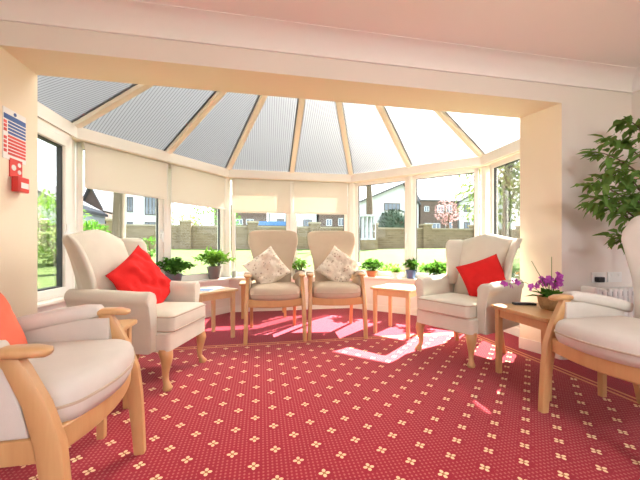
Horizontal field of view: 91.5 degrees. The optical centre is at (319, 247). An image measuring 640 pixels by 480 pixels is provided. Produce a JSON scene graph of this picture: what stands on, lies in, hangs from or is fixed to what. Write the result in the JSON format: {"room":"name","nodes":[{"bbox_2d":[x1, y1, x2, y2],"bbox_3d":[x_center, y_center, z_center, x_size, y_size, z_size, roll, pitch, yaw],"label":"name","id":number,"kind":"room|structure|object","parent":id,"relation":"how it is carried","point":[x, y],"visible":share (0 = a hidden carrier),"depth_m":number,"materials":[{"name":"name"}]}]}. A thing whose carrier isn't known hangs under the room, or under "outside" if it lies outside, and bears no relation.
{"room":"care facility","nodes":[
{"label":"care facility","id":0,"kind":"room"},
{"bbox_2d":[37,75,519,174],"bbox_3d":[-0.195,-1.642,3.617,4.479,1.090,2.233,0,0,-11],"label":"ceiling","id":1,"kind":"structure","parent":0,"point":[229,130],"depth_m":3.65,"materials":[{"name":"plastic"}]},
{"bbox_2d":[37,278,519,327],"bbox_3d":[-0.213,0.760,3.696,4.793,0.620,2.372,0,0,-11],"label":"wall","id":2,"kind":"structure","parent":0,"point":[381,300],"depth_m":4.43,"materials":[{"name":"beige paint"}]},
{"bbox_2d":[72,140,74,288],"bbox_3d":[-2.372,-0.295,2.918,0.120,1.430,0.120,0,0,12],"label":"trim","id":3,"kind":"structure","parent":2,"relation":"attached to","point":[73,142],"depth_m":2.92,"materials":[{"name":"white plastic"}]},
{"bbox_2d":[75,142,163,288],"bbox_3d":[-2.094,-0.295,3.337,0.115,1.430,0.862,0,0,31],"label":"window","id":4,"kind":"structure","parent":2,"relation":"in","point":[78,149],"depth_m":2.99,"materials":[{"name":"white plastic"}]},
{"bbox_2d":[81,142,167,225],"bbox_3d":[-2.038,-0.634,3.329,0.061,0.747,0.846,0,0,31],"label":"roller blind","id":5,"kind":"object","parent":4,"relation":"attached to","point":[106,169],"visible":1,"depth_m":3.26,"materials":[{"name":"beige fabric"}]},
{"bbox_2d":[163,164,167,274],"bbox_3d":[-1.873,-0.295,3.740,0.100,1.430,0.056,0,0,31],"label":"trim","id":6,"kind":"structure","parent":2,"relation":"attached to","point":[165,227],"depth_m":3.71,"materials":[{"name":"white plastic"}]},
{"bbox_2d":[168,164,222,280],"bbox_3d":[-1.641,-0.295,4.136,0.070,1.430,0.862,0,0,31],"label":"window","id":7,"kind":"structure","parent":2,"relation":"in","point":[189,277],"depth_m":4.09,"materials":[{"name":"white plastic"}]},
{"bbox_2d":[168,164,224,209],"bbox_3d":[-1.583,-0.634,4.088,0.061,0.747,0.836,0,0,31],"label":"roller blind","id":8,"kind":"object","parent":7,"relation":"attached to","point":[188,186],"visible":1,"depth_m":4.02,"materials":[{"name":"beige fabric"}]},
{"bbox_2d":[37,275,416,307],"bbox_3d":[-0.214,0.435,3.701,4.813,0.030,2.382,0,0,-11],"label":"trim","id":9,"kind":"structure","parent":2,"relation":"on","point":[40,304],"depth_m":4.21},
{"bbox_2d":[156,257,196,280],"bbox_3d":[-1.739,0.260,3.747,0.470,0.320,0.492,0,0,12],"label":"potted plant","id":10,"kind":"object","parent":9,"relation":"on","point":[177,264],"visible":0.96,"depth_m":3.67,"materials":[{"name":"green plant"}]},
{"bbox_2d":[192,246,235,278],"bbox_3d":[-1.439,0.190,4.255,0.566,0.459,0.478,0,0,-37],"label":"potted plant","id":11,"kind":"object","parent":9,"relation":"on","point":[212,256],"visible":1,"depth_m":4.18,"materials":[{"name":"green plant"}]},
{"bbox_2d":[231,271,238,276],"bbox_3d":[-1.227,0.377,4.477,0.098,0.085,0.080,0,0,23],"label":"mug","id":12,"kind":"object","parent":9,"relation":"on","point":[233,273],"visible":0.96,"depth_m":4.45,"materials":[{"name":"grey ceramic"}]},
{"bbox_2d":[292,258,310,272],"bbox_3d":[-0.323,0.280,4.645,0.320,0.279,0.330,0,0,38],"label":"potted plant","id":13,"kind":"object","parent":9,"relation":"on","point":[298,262],"visible":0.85,"depth_m":4.63,"materials":[{"name":"green plant"}]},
{"bbox_2d":[360,258,385,276],"bbox_3d":[0.775,0.280,4.603,0.441,0.279,0.414,0,0,-30],"label":"potted plant","id":14,"kind":"object","parent":9,"relation":"on","point":[371,266],"visible":1,"depth_m":4.55,"materials":[{"name":"green plant"}]},
{"bbox_2d":[391,267,400,277],"bbox_3d":[1.073,0.338,4.406,0.164,0.162,0.166,0,0,-11],"label":"potted plant","id":15,"kind":"object","parent":9,"relation":"on","point":[395,272],"visible":1,"depth_m":4.38,"materials":[{"name":"green plant"}]},
{"bbox_2d":[402,258,419,278],"bbox_3d":[1.254,0.274,4.292,0.281,0.290,0.244,0,0,-11],"label":"potted plant","id":16,"kind":"object","parent":9,"relation":"on","point":[412,264],"visible":1,"depth_m":4.25,"materials":[{"name":"green plant"}]},
{"bbox_2d":[419,259,445,275],"bbox_3d":[1.555,0.283,4.077,0.468,0.274,0.388,0,0,-11],"label":"potted plant","id":17,"kind":"object","parent":9,"relation":"on","point":[437,268],"visible":0.82,"depth_m":4.06,"materials":[{"name":"green plant"}]},
{"bbox_2d":[223,178,230,276],"bbox_3d":[-1.377,-0.295,4.576,0.120,1.430,0.120,0,0,12],"label":"trim","id":18,"kind":"structure","parent":2,"relation":"attached to","point":[227,212],"depth_m":4.53,"materials":[{"name":"white plastic"}]},
{"bbox_2d":[232,179,289,276],"bbox_3d":[-0.880,-0.295,4.667,0.846,1.430,0.070,0,0,-10],"label":"window","id":19,"kind":"structure","parent":2,"relation":"in","point":[241,273],"depth_m":4.56,"materials":[{"name":"white plastic"}]},
{"bbox_2d":[233,178,290,230],"bbox_3d":[-0.852,-0.634,4.596,0.836,0.747,0.061,0,0,-10],"label":"roller blind","id":20,"kind":"object","parent":19,"relation":"attached to","point":[249,195],"visible":1,"depth_m":4.57,"materials":[{"name":"beige fabric"}]},
{"bbox_2d":[290,181,293,275],"bbox_3d":[-0.435,-0.295,4.743,0.056,1.430,0.100,0,0,-10],"label":"trim","id":21,"kind":"structure","parent":2,"relation":"attached to","point":[292,184],"depth_m":4.70,"materials":[{"name":"white plastic"}]},
{"bbox_2d":[294,184,347,273],"bbox_3d":[0.008,-0.295,4.829,0.846,1.430,0.070,0,0,-10],"label":"window","id":22,"kind":"structure","parent":2,"relation":"in","point":[345,217],"depth_m":4.83,"materials":[{"name":"white plastic"}]},
{"bbox_2d":[293,181,346,214],"bbox_3d":[0.013,-0.634,4.754,0.836,0.747,0.061,0,0,-10],"label":"roller blind","id":23,"kind":"object","parent":22,"relation":"attached to","point":[310,197],"visible":0.93,"depth_m":4.73,"materials":[{"name":"beige fabric"}]},
{"bbox_2d":[348,183,354,260],"bbox_3d":[0.499,-0.295,4.918,0.120,1.430,0.120,0,0,12],"label":"trim","id":24,"kind":"structure","parent":2,"relation":"attached to","point":[351,186],"depth_m":4.86,"materials":[{"name":"white plastic"}]},
{"bbox_2d":[205,303,519,336],"bbox_3d":[-0.195,0.875,3.588,4.350,0.090,2.151,0,0,-11],"label":"baseboard","id":25,"kind":"structure","parent":2,"relation":"attached to","point":[515,331],"depth_m":4.49,"materials":[{"name":"white plastic"}]},
{"bbox_2d":[355,177,407,277],"bbox_3d":[0.900,-0.295,4.633,0.833,1.430,0.115,0,0,33],"label":"window","id":26,"kind":"structure","parent":2,"relation":"in","point":[401,179],"depth_m":4.65,"materials":[{"name":"white plastic"}]},
{"bbox_2d":[408,176,411,259],"bbox_3d":[1.283,-0.295,4.407,0.056,1.430,0.100,0,0,33],"label":"trim","id":27,"kind":"structure","parent":2,"relation":"attached to","point":[409,177],"depth_m":4.36,"materials":[{"name":"white plastic"}]},
{"bbox_2d":[412,168,478,277],"bbox_3d":[1.659,-0.295,4.171,0.833,1.430,0.070,0,0,33],"label":"window","id":28,"kind":"structure","parent":2,"relation":"in","point":[475,171],"depth_m":4.23,"materials":[{"name":"white plastic"}]},
{"bbox_2d":[480,166,489,234],"bbox_3d":[2.078,-0.295,3.902,0.120,1.430,0.120,0,0,12],"label":"trim","id":29,"kind":"structure","parent":2,"relation":"attached to","point":[484,171],"depth_m":3.85,"materials":[{"name":"white plastic"}]},
{"bbox_2d":[519,337,561,359],"bbox_3d":[1.912,0.870,2.723,0.012,0.100,0.342,0,0,-26],"label":"baseboard","id":30,"kind":"object","parent":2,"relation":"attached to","point":[527,344],"visible":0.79,"depth_m":2.77,"materials":[{"name":"white paint"}]},
{"bbox_2d":[0,21,631,341],"bbox_3d":[0.188,-0.880,2.397,5.460,3.600,0.327,0,0,-11],"label":"wall","id":31,"kind":"structure","parent":0,"point":[557,122],"depth_m":2.35,"materials":[{"name":"beige paint"}]},
{"bbox_2d":[2,105,25,164],"bbox_3d":[-1.913,-0.697,1.956,0.006,0.310,0.184,0,0,-11],"label":"notice","id":32,"kind":"object","parent":31,"relation":"attached to","point":[13,124],"visible":1,"depth_m":1.94,"materials":[{"name":"paper"}]},
{"bbox_2d":[9,158,28,193],"bbox_3d":[-1.892,-0.453,1.968,0.052,0.205,0.100,0,0,-11],"label":"fire alarm","id":33,"kind":"object","parent":31,"relation":"attached to","point":[19,184],"visible":1,"depth_m":1.95,"materials":[{"name":"red plastic"}]},
{"bbox_2d":[37,118,73,301],"bbox_3d":[-2.207,-0.295,2.495,0.127,1.429,0.693,0,0,-9],"label":"window","id":34,"kind":"structure","parent":31,"relation":"in","point":[54,147],"depth_m":2.63,"materials":[{"name":"glass"}]},
{"bbox_2d":[37,101,519,183],"bbox_3d":[-0.196,-1.075,3.598,4.390,0.110,2.171,0,0,-11],"label":"trim","id":35,"kind":"structure","parent":31,"relation":"attached to","point":[44,113],"depth_m":3.89,"materials":[{"name":"white plastic"}]},
{"bbox_2d":[0,0,636,92],"bbox_3d":[0.230,-1.410,2.178,5.060,0.140,0.120,0,0,-11],"label":"trim","id":36,"kind":"structure","parent":31,"relation":"attached to","point":[122,17],"depth_m":2.13,"materials":[{"name":"paint"}]},
{"bbox_2d":[490,154,519,278],"bbox_3d":[2.159,-0.295,3.385,0.070,1.430,0.832,0,0,-9],"label":"window","id":37,"kind":"structure","parent":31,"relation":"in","point":[504,174],"depth_m":3.56,"materials":[{"name":"glass"}]},
{"bbox_2d":[591,272,605,282],"bbox_3d":[2.356,0.248,2.615,0.146,0.086,0.050,0,0,-11],"label":"wall socket","id":38,"kind":"object","parent":31,"relation":"attached to","point":[596,277],"visible":1,"depth_m":2.62,"materials":[{"name":"white plastic"}]},
{"bbox_2d":[581,286,633,316],"bbox_3d":[2.355,0.613,2.511,0.490,0.615,0.200,0,0,-11],"label":"radiator","id":39,"kind":"object","parent":31,"relation":"attached to","point":[623,293],"visible":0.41,"depth_m":2.47,"materials":[{"name":"white metal"}]},
{"bbox_2d":[607,272,621,281],"bbox_3d":[2.514,0.248,2.663,0.146,0.086,0.015,0,0,-11],"label":"wall socket","id":40,"kind":"object","parent":31,"relation":"attached to","point":[611,276],"visible":1,"depth_m":2.66,"materials":[{"name":"white plastic"}]},
{"bbox_2d":[0,308,639,479],"bbox_3d":[0.435,0.980,1.093,5.460,0.120,7.587,0,0,-11],"label":"floor","id":41,"kind":"structure","parent":0,"point":[338,403],"depth_m":1.74,"materials":[{"name":"red carpet"}]},
{"bbox_2d":[0,304,145,479],"bbox_3d":[-1.083,0.353,1.055,0.773,1.133,0.622,0,0,-12],"label":"armchair","id":42,"kind":"object","parent":41,"relation":"on","point":[77,364],"visible":0.98,"depth_m":0.95,"materials":[{"name":"beige fabric"}]},
{"bbox_2d":[0,293,27,344],"bbox_3d":[-1.176,0.295,1.066,0.169,0.353,0.368,0,0,-13],"label":"cushion","id":43,"kind":"object","parent":42,"relation":"on","point":[11,331],"visible":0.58,"depth_m":1.14,"materials":[{"name":"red fabric"}]},
{"bbox_2d":[28,339,133,421],"bbox_3d":[-0.975,0.441,1.077,0.544,0.143,0.502,0,0,-12],"label":"seat cushion","id":44,"kind":"object","parent":42,"relation":"on","point":[80,376],"depth_m":1.01,"materials":[{"name":"beige fabric"}]},
{"bbox_2d":[96,319,136,439],"bbox_3d":[-1.268,0.670,1.623,0.460,0.500,0.380,0,0,-11],"label":"side table","id":45,"kind":"object","parent":41,"relation":"on","point":[101,428],"visible":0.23,"depth_m":1.73,"materials":[{"name":"brown wood"}]},
{"bbox_2d":[62,229,206,391],"bbox_3d":[-1.330,0.390,2.302,0.803,1.060,0.716,0,0,5],"label":"armchair","id":46,"kind":"object","parent":41,"relation":"on","point":[161,328],"visible":0.77,"depth_m":2.06,"materials":[{"name":"fabric"}]},
{"bbox_2d":[105,245,170,303],"bbox_3d":[-1.332,0.260,2.362,0.258,0.574,0.596,0,0,-2],"label":"cushion","id":47,"kind":"object","parent":46,"relation":"on","point":[138,272],"visible":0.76,"depth_m":2.30,"materials":[{"name":"red fabric"}]},
{"bbox_2d":[156,302,204,332],"bbox_3d":[-1.173,0.487,2.289,0.480,0.142,0.494,0,0,5],"label":"seat cushion","id":48,"kind":"object","parent":46,"relation":"on","point":[171,317],"depth_m":2.17,"materials":[{"name":"fabric"}]},
{"bbox_2d":[199,286,237,337],"bbox_3d":[-1.150,0.670,3.177,0.440,0.500,0.460,0,0,38],"label":"side table","id":49,"kind":"object","parent":41,"relation":"on","point":[228,292],"visible":0.48,"depth_m":3.19,"materials":[{"name":"brown wood"}]},
{"bbox_2d":[200,288,219,291],"bbox_3d":[-1.183,0.416,3.109,0.290,0.007,0.210,0,0,9],"label":"magazine","id":50,"kind":"object","parent":49,"relation":"on","point":[201,289],"visible":0.54,"depth_m":3.10,"materials":[{"name":"white paper"}]},
{"bbox_2d":[207,286,225,288],"bbox_3d":[-1.093,0.417,3.279,0.150,0.004,0.210,0,0,-31],"label":"leaflet","id":51,"kind":"object","parent":49,"relation":"on","point":[220,287],"visible":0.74,"depth_m":3.28,"materials":[{"name":"white paper"}]},
{"bbox_2d":[239,280,285,318],"bbox_3d":[-0.765,0.690,4.262,0.640,0.460,0.400,0,0,-11],"label":"side table","id":52,"kind":"object","parent":41,"relation":"on","point":[242,283],"visible":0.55,"depth_m":4.04,"materials":[{"name":"brown wood"}]},
{"bbox_2d":[243,230,306,344],"bbox_3d":[-0.494,0.353,3.368,0.622,1.133,0.773,0,0,-11],"label":"armchair","id":53,"kind":"object","parent":41,"relation":"on","point":[282,293],"visible":0.91,"depth_m":3.15,"materials":[{"name":"beige fabric"}]},
{"bbox_2d":[242,246,290,283],"bbox_3d":[-0.572,0.225,3.383,0.496,0.499,0.254,0,0,-29],"label":"cushion","id":54,"kind":"object","parent":53,"relation":"on","point":[267,267],"visible":0.94,"depth_m":3.33,"materials":[{"name":"beige fabric"}]},
{"bbox_2d":[250,282,299,300],"bbox_3d":[-0.473,0.441,3.260,0.502,0.143,0.544,0,0,-11],"label":"seat cushion","id":55,"kind":"object","parent":53,"relation":"on","point":[277,291],"depth_m":3.03,"materials":[{"name":"beige fabric"}]},
{"bbox_2d":[306,231,367,339],"bbox_3d":[0.152,0.353,3.490,0.622,1.133,0.773,0,0,-5],"label":"armchair","id":56,"kind":"object","parent":41,"relation":"on","point":[323,291],"visible":0.91,"depth_m":3.26,"materials":[{"name":"beige fabric"}]},
{"bbox_2d":[313,281,360,298],"bbox_3d":[0.162,0.441,3.380,0.502,0.143,0.544,0,0,-5],"label":"seat cushion","id":57,"kind":"object","parent":56,"relation":"on","point":[321,289],"depth_m":3.14,"materials":[{"name":"beige fabric"}]},
{"bbox_2d":[315,246,360,281],"bbox_3d":[0.210,0.220,3.532,0.505,0.501,0.253,0,0,12],"label":"cushion","id":58,"kind":"object","parent":56,"relation":"on","point":[338,267],"visible":0.91,"depth_m":3.47,"materials":[{"name":"beige fabric"}]},
{"bbox_2d":[370,283,416,339],"bbox_3d":[0.857,0.670,3.408,0.460,0.500,0.460,0,0,38],"label":"side table","id":59,"kind":"object","parent":41,"relation":"on","point":[409,291],"visible":0.69,"depth_m":3.29,"materials":[{"name":"brown wood"}]},
{"bbox_2d":[384,284,404,287],"bbox_3d":[0.811,0.416,3.410,0.200,0.007,0.270,0,0,9],"label":"magazine","id":60,"kind":"object","parent":59,"relation":"on","point":[386,285],"visible":1,"depth_m":3.35,"materials":[{"name":"white paper"}]},
{"bbox_2d":[414,233,523,367],"bbox_3d":[1.333,0.390,2.818,0.803,1.060,0.716,0,0,-34],"label":"armchair","id":61,"kind":"object","parent":41,"relation":"on","point":[444,301],"visible":0.9,"depth_m":2.67,"materials":[{"name":"fabric"}]},
{"bbox_2d":[418,293,476,318],"bbox_3d":[1.202,0.487,2.732,0.480,0.142,0.494,0,0,-33],"label":"seat cushion","id":62,"kind":"object","parent":61,"relation":"on","point":[443,305],"depth_m":2.59,"materials":[{"name":"fabric"}]},
{"bbox_2d":[456,254,505,296],"bbox_3d":[1.447,0.265,2.750,0.455,0.428,0.207,0,0,19],"label":"cushion","id":63,"kind":"object","parent":61,"relation":"on","point":[487,270],"visible":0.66,"depth_m":2.73,"materials":[{"name":"red fabric"}]},
{"bbox_2d":[490,303,606,400],"bbox_3d":[1.538,0.670,2.122,0.470,0.500,0.510,0,0,-8],"label":"side table","id":64,"kind":"object","parent":41,"relation":"on","point":[533,316],"visible":0.43,"depth_m":2.13,"materials":[{"name":"brown wood"}]},
{"bbox_2d":[512,302,536,305],"bbox_3d":[1.508,0.410,2.305,0.150,0.018,0.045,0,0,9],"label":"remote control","id":65,"kind":"object","parent":64,"relation":"on","point":[514,303],"visible":1,"depth_m":2.29,"materials":[{"name":"plastic"}]},
{"bbox_2d":[498,257,563,310],"bbox_3d":[1.509,0.239,2.189,0.479,0.360,0.286,0,0,25],"label":"potted orchid","id":66,"kind":"object","parent":64,"relation":"on","point":[544,302],"visible":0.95,"depth_m":2.13,"materials":[{"name":"plant"}]},
{"bbox_2d":[538,215,639,412],"bbox_3d":[1.642,0.353,1.536,0.773,1.133,0.622,0,0,-11],"label":"armchair","id":67,"kind":"object","parent":41,"relation":"on","point":[593,331],"visible":1,"depth_m":1.67,"materials":[{"name":"beige fabric"}]},
{"bbox_2d":[555,316,639,368],"bbox_3d":[1.533,0.441,1.516,0.544,0.143,0.502,0,0,-11],"label":"seat cushion","id":68,"kind":"object","parent":67,"relation":"on","point":[614,341],"depth_m":1.47,"materials":[{"name":"beige fabric"}]},
{"bbox_2d":[571,115,639,254],"bbox_3d":[2.321,-0.043,2.219,0.921,1.926,0.753,0,0,33],"label":"fig tree","id":69,"kind":"object","parent":41,"relation":"on","point":[629,204],"visible":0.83,"depth_m":2.22,"materials":[{"name":"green plant"}]},
{"bbox_2d":[136,0,639,67],"bbox_3d":[0.648,-1.540,-0.038,5.460,0.120,5.284,0,0,-11],"label":"ceiling","id":70,"kind":"structure","parent":0,"point":[598,31],"depth_m":2.01,"materials":[{"name":"paint"}]},
{"bbox_2d":[537,295,557,310],"bbox_3d":[1.582,0.376,2.131,0.168,0.088,0.168,0,0,-11],"label":"basket","id":71,"kind":"object","parent":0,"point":[546,304],"depth_m":2.09,"materials":[{"name":"wicker"}]},
{"bbox_2d":[632,90,639,286],"bbox_3d":[3.263,-0.280,0.289,0.200,2.400,4.957,0,0,-11],"label":"wall","id":72,"kind":"structure","parent":0,"point":[636,95],"depth_m":2.67,"materials":[{"name":"beige paint"}]},
{"bbox_2d":[632,67,639,92],"bbox_3d":[3.087,-1.410,0.358,0.120,0.140,4.757,0,0,-11],"label":"trim","id":73,"kind":"structure","parent":72,"relation":"attached to","point":[636,81],"depth_m":2.65,"materials":[{"name":"paint"}]},
{"label":"outside","id":74,"kind":"structure","parent":0,"visible":0},
{"bbox_2d":[148,249,445,274],"bbox_3d":[0.022,0.550,2.039,140.000,1.020,140.000,0,0,-11],"label":"lawn","id":75,"kind":"structure","parent":74,"point":[393,256],"depth_m":13.66,"materials":[{"name":"green plant"}]},
{"bbox_2d":[83,210,94,228],"bbox_3d":[-11.051,-1.032,12.527,3.175,2.703,3.237,0,0,-11],"label":"shrub","id":76,"kind":"object","parent":75,"relation":"on","point":[84,225],"visible":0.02,"depth_m":13.44,"materials":[{"name":"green plant"}]},
{"bbox_2d":[83,200,107,223],"bbox_3d":[-23.659,-2.755,26.111,7.800,5.750,6.700,0,0,-11],"label":"house","id":77,"kind":"structure","parent":75,"relation":"on","point":[95,214],"depth_m":28.19,"materials":[{"name":"grey tile"}]},
{"bbox_2d":[83,220,111,232],"bbox_3d":[-8.685,-0.346,12.005,1.206,1.470,1.303,0,0,39],"label":"shrub","id":78,"kind":"object","parent":75,"relation":"on","point":[94,223],"visible":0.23,"depth_m":11.91,"materials":[{"name":"green plant"}]},
{"bbox_2d":[83,188,112,223],"bbox_3d":[-22.749,-3.087,33.712,2.159,6.415,7.700,0,0,-11],"label":"house","id":79,"kind":"structure","parent":75,"relation":"on","point":[102,200],"depth_m":30.63,"materials":[{"name":"tile"}]},
{"bbox_2d":[112,192,125,238],"bbox_3d":[-5.439,-3.510,9.003,4.122,8.469,4.419,0,0,-11],"label":"tree","id":80,"kind":"object","parent":75,"relation":"on","point":[119,199],"visible":0.02,"depth_m":8.90,"materials":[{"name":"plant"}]},
{"bbox_2d":[143,236,155,256],"bbox_3d":[-7.044,-0.054,13.008,1.230,0.934,1.221,0,0,-11],"label":"shrub","id":81,"kind":"object","parent":75,"relation":"on","point":[153,251],"visible":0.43,"depth_m":12.85,"materials":[{"name":"green plant"}]},
{"bbox_2d":[126,194,190,224],"bbox_3d":[-16.019,-3.835,31.066,4.765,7.910,7.200,0,0,-11],"label":"house","id":82,"kind":"structure","parent":75,"relation":"on","point":[139,209],"depth_m":27.59,"materials":[{"name":"white render"},{"name":"clear glass"}]},
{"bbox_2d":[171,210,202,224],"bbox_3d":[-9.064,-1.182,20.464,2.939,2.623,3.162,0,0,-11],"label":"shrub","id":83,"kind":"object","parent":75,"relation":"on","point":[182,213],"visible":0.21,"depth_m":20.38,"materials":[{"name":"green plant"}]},
{"bbox_2d":[179,206,241,225],"bbox_3d":[-8.338,-1.665,24.062,4.839,3.644,4.736,0,0,-11],"label":"shrub","id":84,"kind":"object","parent":75,"relation":"on","point":[195,209],"visible":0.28,"depth_m":23.11,"materials":[{"name":"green plant"}]},
{"bbox_2d":[214,195,266,225],"bbox_3d":[-10.252,-3.460,41.315,6.447,7.159,7.200,0,0,-11],"label":"house","id":85,"kind":"structure","parent":75,"relation":"on","point":[245,217],"depth_m":38.00,"materials":[{"name":"brick"}]},
{"bbox_2d":[258,221,285,225],"bbox_3d":[-3.685,-0.905,23.728,3.100,2.050,2.300,0,0,-11],"label":"garden shed","id":86,"kind":"object","parent":75,"relation":"on","point":[261,223],"visible":0.11,"depth_m":22.60,"materials":[{"name":"blue"}]},
{"bbox_2d":[83,219,479,248],"bbox_3d":[-0.334,-0.630,19.273,33.500,1.900,0.700,0,0,-11],"label":"wall","id":87,"kind":"structure","parent":75,"relation":"on","point":[186,235],"depth_m":18.53,"materials":[{"name":"brick"}]},
{"bbox_2d":[268,213,315,226],"bbox_3d":[-3.989,-3.695,42.498,6.092,7.630,7.200,0,0,-11],"label":"house","id":88,"kind":"structure","parent":75,"relation":"on","point":[302,219],"depth_m":39.20,"materials":[{"name":"white paint"}]},
{"bbox_2d":[316,214,342,226],"bbox_3d":[1.362,-3.792,43.509,4.554,7.825,7.200,0,0,-11],"label":"house","id":89,"kind":"structure","parent":75,"relation":"on","point":[327,220],"depth_m":39.98,"materials":[{"name":"brick"}]},
{"bbox_2d":[360,214,377,249],"bbox_3d":[2.822,-0.900,18.343,1.000,2.080,0.600,0,0,-11],"label":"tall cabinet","id":90,"kind":"object","parent":75,"relation":"on","point":[367,242],"visible":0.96,"depth_m":18.13,"materials":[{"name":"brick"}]},
{"bbox_2d":[366,185,372,214],"bbox_3d":[3.312,-4.114,20.924,2.588,8.429,2.685,0,0,-11],"label":"tree","id":91,"kind":"object","parent":75,"relation":"on","point":[369,205],"visible":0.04,"depth_m":20.82,"materials":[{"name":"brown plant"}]},
{"bbox_2d":[360,182,420,227],"bbox_3d":[8.581,-4.313,44.721,8.630,8.865,7.700,0,0,-11],"label":"house","id":92,"kind":"structure","parent":75,"relation":"on","point":[393,197],"depth_m":41.33,"materials":[{"name":"white paint"}]},
{"bbox_2d":[377,208,404,227],"bbox_3d":[5.098,-1.268,21.497,2.593,2.876,2.601,0,0,-15],"label":"bush","id":93,"kind":"object","parent":75,"relation":"on","point":[393,218],"visible":0.33,"depth_m":20.72,"materials":[{"name":"green plant"}]},
{"bbox_2d":[379,263,404,271],"bbox_3d":[1.569,0.680,6.900,0.764,0.757,0.728,0,0,-11],"label":"shrub","id":94,"kind":"object","parent":75,"relation":"on","point":[389,265],"visible":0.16,"depth_m":6.89,"materials":[{"name":"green plant"}]},
{"bbox_2d":[417,263,431,272],"bbox_3d":[2.384,0.673,6.804,0.799,0.730,0.824,0,0,-11],"label":"shrub","id":95,"kind":"object","parent":75,"relation":"on","point":[422,265],"visible":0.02,"depth_m":6.92,"materials":[{"name":"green plant"}]},
{"bbox_2d":[417,188,458,227],"bbox_3d":[15.697,-4.327,46.218,5.764,8.894,7.200,0,0,-11],"label":"house","id":96,"kind":"structure","parent":75,"relation":"on","point":[429,198],"depth_m":42.80,"materials":[{"name":"brick"}]},
{"bbox_2d":[434,199,460,227],"bbox_3d":[9.403,-1.744,22.985,1.930,3.686,1.977,0,0,40],"label":"blossom tree","id":97,"kind":"object","parent":75,"relation":"on","point":[446,220],"visible":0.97,"depth_m":22.95,"materials":[{"name":"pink plant"}]},
{"bbox_2d":[448,170,479,222],"bbox_3d":[7.014,-2.168,11.134,4.667,5.452,3.928,0,0,3],"label":"tree","id":98,"kind":"object","parent":75,"relation":"on","point":[470,185],"visible":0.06,"depth_m":11.30,"materials":[{"name":"green plant"}]},
{"bbox_2d":[451,185,479,228],"bbox_3d":[22.889,-4.590,47.424,8.641,9.420,7.700,0,0,-11],"label":"house","id":99,"kind":"structure","parent":75,"relation":"on","point":[463,223],"depth_m":43.57,"materials":[{"name":"grey tile"}]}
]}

